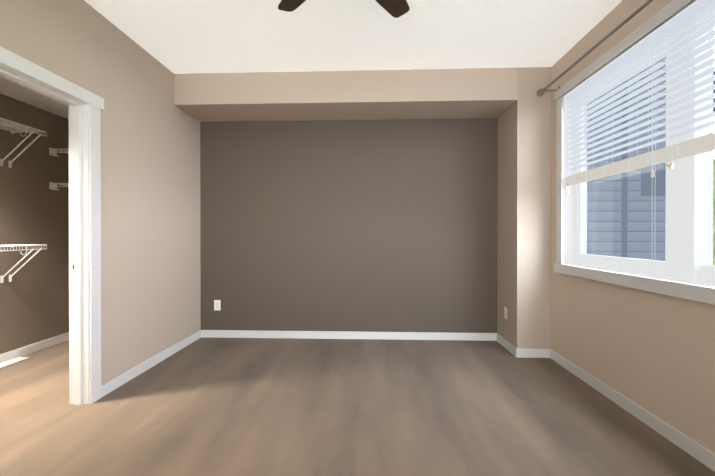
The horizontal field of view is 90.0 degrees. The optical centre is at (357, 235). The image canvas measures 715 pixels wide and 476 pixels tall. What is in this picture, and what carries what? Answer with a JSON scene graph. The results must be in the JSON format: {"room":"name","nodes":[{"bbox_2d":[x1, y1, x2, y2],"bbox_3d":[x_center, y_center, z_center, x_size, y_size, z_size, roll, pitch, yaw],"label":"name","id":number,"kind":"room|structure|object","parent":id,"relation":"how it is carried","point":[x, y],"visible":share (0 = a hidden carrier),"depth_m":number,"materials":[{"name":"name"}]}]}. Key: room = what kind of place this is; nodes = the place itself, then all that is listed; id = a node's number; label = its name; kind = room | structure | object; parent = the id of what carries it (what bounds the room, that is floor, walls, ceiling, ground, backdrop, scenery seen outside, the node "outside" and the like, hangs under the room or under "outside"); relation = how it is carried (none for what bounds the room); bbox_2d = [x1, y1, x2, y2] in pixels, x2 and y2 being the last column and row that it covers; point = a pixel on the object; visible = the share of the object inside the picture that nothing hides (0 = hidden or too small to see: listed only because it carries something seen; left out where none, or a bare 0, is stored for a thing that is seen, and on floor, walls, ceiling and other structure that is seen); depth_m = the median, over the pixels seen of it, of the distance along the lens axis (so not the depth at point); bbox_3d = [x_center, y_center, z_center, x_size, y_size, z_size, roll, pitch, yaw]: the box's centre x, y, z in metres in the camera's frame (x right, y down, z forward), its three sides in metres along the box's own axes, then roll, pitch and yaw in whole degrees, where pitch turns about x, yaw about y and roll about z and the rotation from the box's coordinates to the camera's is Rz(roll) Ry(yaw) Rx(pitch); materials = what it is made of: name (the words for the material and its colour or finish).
{"room":"empty bedroom","nodes":[
{"label":"empty bedroom","id":0,"kind":"room"},
{"bbox_2d":[0,76,67,118],"bbox_3d":[-2.629,-1.474,2.422,1.393,0.420,3.425,0,0,2],"label":"ceiling","id":1,"kind":"structure","parent":0,"point":[16,91],"depth_m":3.28,"materials":[{"name":"beige paint"}]},
{"bbox_2d":[0,93,68,353],"bbox_3d":[-3.266,-0.214,2.452,0.118,2.700,3.425,0,0,2],"label":"wall","id":2,"kind":"structure","parent":0,"point":[34,293],"depth_m":3.49,"materials":[{"name":"brown paint"}]},
{"bbox_2d":[0,244,46,282],"bbox_3d":[-3.069,0.253,2.091,0.302,0.343,2.444,0,0,2],"label":"closet shelf","id":3,"kind":"object","parent":2,"relation":"attached to","point":[15,265],"visible":1,"depth_m":3.18,"materials":[{"name":"white metal"}]},
{"bbox_2d":[0,117,46,167],"bbox_3d":[-3.069,-0.787,2.087,0.302,0.343,2.444,0,0,2],"label":"closet shelf","id":4,"kind":"object","parent":2,"relation":"attached to","point":[5,123],"visible":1,"depth_m":3.18,"materials":[{"name":"white metal"}]},
{"bbox_2d":[0,332,68,362],"bbox_3d":[-3.202,1.096,2.420,0.013,0.080,3.120,0,0,2],"label":"baseboard","id":5,"kind":"structure","parent":2,"relation":"attached to","point":[28,349],"depth_m":3.47,"materials":[{"name":"white wood"}]},
{"bbox_2d":[0,0,200,384],"bbox_3d":[-1.914,-0.210,1.348,0.115,2.700,5.289,0,0,2],"label":"wall","id":6,"kind":"structure","parent":0,"point":[150,232],"depth_m":2.85,"materials":[{"name":"beige paint"}]},
{"bbox_2d":[0,46,103,404],"bbox_3d":[-1.889,0.087,2.029,0.164,2.101,1.000,0,0,2],"label":"door frame","id":7,"kind":"structure","parent":6,"relation":"attached to","point":[85,107],"depth_m":2.41,"materials":[{"name":"white wood"}]},
{"bbox_2d":[101,330,203,397],"bbox_3d":[-1.776,1.093,3.227,0.013,0.080,1.453,0,0,2],"label":"baseboard","id":8,"kind":"structure","parent":6,"relation":"attached to","point":[116,382],"depth_m":3.01,"materials":[{"name":"white wood"}]},
{"bbox_2d":[174,68,516,121],"bbox_3d":[-0.131,-1.418,3.658,3.266,0.300,0.524,0,0,2],"label":"wall","id":9,"kind":"structure","parent":0,"point":[467,93],"depth_m":3.42,"materials":[{"name":"beige paint"}]},
{"bbox_2d":[200,118,497,332],"bbox_3d":[0.077,-0.219,3.975,3.892,2.700,0.118,0,0,2],"label":"wall","id":10,"kind":"structure","parent":0,"point":[389,225],"depth_m":3.92,"materials":[{"name":"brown paint"}]},
{"bbox_2d":[214,300,220,309],"bbox_3d":[-1.561,0.774,3.980,0.072,0.116,0.008,0,0,2],"label":"outlet","id":11,"kind":"object","parent":10,"relation":"attached to","point":[217,304],"visible":1,"depth_m":3.98,"materials":[{"name":"white plastic"}]},
{"bbox_2d":[204,330,497,340],"bbox_3d":[-0.121,1.091,3.922,3.266,0.080,0.013,0,0,2],"label":"baseboard","id":12,"kind":"structure","parent":10,"relation":"attached to","point":[207,333],"depth_m":3.91,"materials":[{"name":"white wood"}]},
{"bbox_2d":[84,0,621,73],"bbox_3d":[-0.030,-1.620,1.269,3.892,0.120,5.525,0,0,2],"label":"ceiling","id":13,"kind":"structure","parent":0,"point":[204,36],"depth_m":2.75,"materials":[{"name":"white paint"}]},
{"bbox_2d":[278,0,409,17],"bbox_3d":[-0.042,-1.369,1.566,1.179,0.385,1.160,0,0,2],"label":"ceiling fan","id":14,"kind":"object","parent":13,"relation":"hanging from","point":[396,8],"visible":1,"depth_m":2.04,"materials":[{"name":"brown wood"}]},
{"bbox_2d":[0,337,714,475],"bbox_3d":[-0.726,1.200,1.306,5.285,0.120,5.525,0,0,2],"label":"floor","id":15,"kind":"structure","parent":0,"point":[206,406],"depth_m":2.22,"materials":[{"name":"wood"}]},
{"bbox_2d":[0,357,28,367],"bbox_3d":[-3.110,1.130,3.176,0.100,0.006,0.300,0,0,2],"label":"air vent register","id":16,"kind":"object","parent":15,"relation":"on","point":[9,362],"visible":1,"depth_m":3.20,"materials":[{"name":"white plastic"}]},
{"bbox_2d":[497,67,550,348],"bbox_3d":[1.655,-0.218,3.591,0.308,2.700,0.524,0,0,2],"label":"wall","id":17,"kind":"structure","parent":0,"point":[524,222],"depth_m":3.33,"materials":[{"name":"beige paint"}]},
{"bbox_2d":[504,307,506,318],"bbox_3d":[1.497,0.781,3.616,0.008,0.116,0.072,0,0,2],"label":"outlet","id":18,"kind":"object","parent":17,"relation":"attached to","point":[505,312],"visible":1,"depth_m":3.61,"materials":[{"name":"white plastic"}]},
{"bbox_2d":[496,334,519,357],"bbox_3d":[1.493,1.092,3.576,0.013,0.080,0.498,0,0,2],"label":"baseboard","id":19,"kind":"structure","parent":17,"relation":"attached to","point":[512,349],"depth_m":3.51,"materials":[{"name":"white wood"}]},
{"bbox_2d":[551,0,714,452],"bbox_3d":[1.815,-0.210,1.201,0.200,2.700,5.289,0,0,2],"label":"wall","id":20,"kind":"structure","parent":0,"point":[653,353],"depth_m":2.28,"materials":[{"name":"beige paint"}]},
{"bbox_2d":[537,0,652,95],"bbox_3d":[1.661,-1.301,1.781,0.153,0.088,3.044,0,0,2],"label":"curtain rod","id":21,"kind":"object","parent":20,"relation":"attached to","point":[620,25],"visible":1,"depth_m":2.46,"materials":[{"name":"grey metal"}]},
{"bbox_2d":[548,349,714,471],"bbox_3d":[1.698,1.101,0.948,0.013,0.080,4.765,0,0,2],"label":"baseboard","id":22,"kind":"structure","parent":20,"relation":"attached to","point":[695,449],"depth_m":2.17,"materials":[{"name":"white wood"}]},
{"bbox_2d":[554,0,714,304],"bbox_3d":[1.812,-0.477,1.946,0.185,1.614,2.540,0,0,2],"label":"window unit","id":23,"kind":"structure","parent":20,"relation":"in","point":[689,231],"depth_m":2.13,"materials":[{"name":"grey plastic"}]},
{"bbox_2d":[565,28,668,193],"bbox_3d":[1.792,-0.457,2.575,0.066,1.494,1.017,0,0,2],"label":"window blind","id":24,"kind":"object","parent":23,"relation":"attached to","point":[651,42],"visible":0.9,"depth_m":2.42,"materials":[{"name":"grey plastic"}]},
{"bbox_2d":[662,0,714,169],"bbox_3d":[1.747,-0.782,1.435,0.066,0.836,1.247,0,0,2],"label":"window blind","id":25,"kind":"object","parent":23,"relation":"attached to","point":[689,16],"visible":1,"depth_m":1.90,"materials":[{"name":"grey plastic"}]},
{"bbox_3d":[-2.506,-0.220,4.042,1.275,2.700,0.187,0,0,2],"label":"wall","id":26,"kind":"structure","parent":0,"visible":0},
{"bbox_2d":[49,182,68,189],"bbox_3d":[-2.517,-0.503,3.792,1.272,0.099,0.310,0,0,2],"label":"closet shelf","id":27,"kind":"object","parent":26,"relation":"attached to","point":[53,186],"visible":0.12,"depth_m":3.67,"materials":[{"name":"white metal"}]},
{"bbox_2d":[49,147,68,156],"bbox_3d":[-2.517,-0.867,3.791,1.272,0.076,0.310,0,0,2],"label":"closet shelf","id":28,"kind":"object","parent":26,"relation":"attached to","point":[53,152],"visible":0.19,"depth_m":3.68,"materials":[{"name":"white metal"}]},
{"label":"outside","id":29,"kind":"structure","parent":0,"visible":0},
{"bbox_3d":[10.310,4.412,9.544,100.000,0.200,100.000,0,0,2],"label":"ground","id":30,"kind":"structure","parent":29,"visible":0},
{"bbox_2d":[587,57,714,260],"bbox_3d":[5.174,-0.227,11.882,4.150,9.060,10.600,0,0,2],"label":"neighbouring house","id":31,"kind":"structure","parent":30,"relation":"on","point":[653,198],"depth_m":7.02,"materials":[{"name":"blue"}]},
{"bbox_2d":[713,158,714,253],"bbox_3d":[9.656,1.091,7.359,6.102,7.459,6.151,0,0,2],"label":"tree","id":32,"kind":"object","parent":30,"relation":"on","point":[713,205],"depth_m":7.53,"materials":[{"name":"green plant"}]}
]}

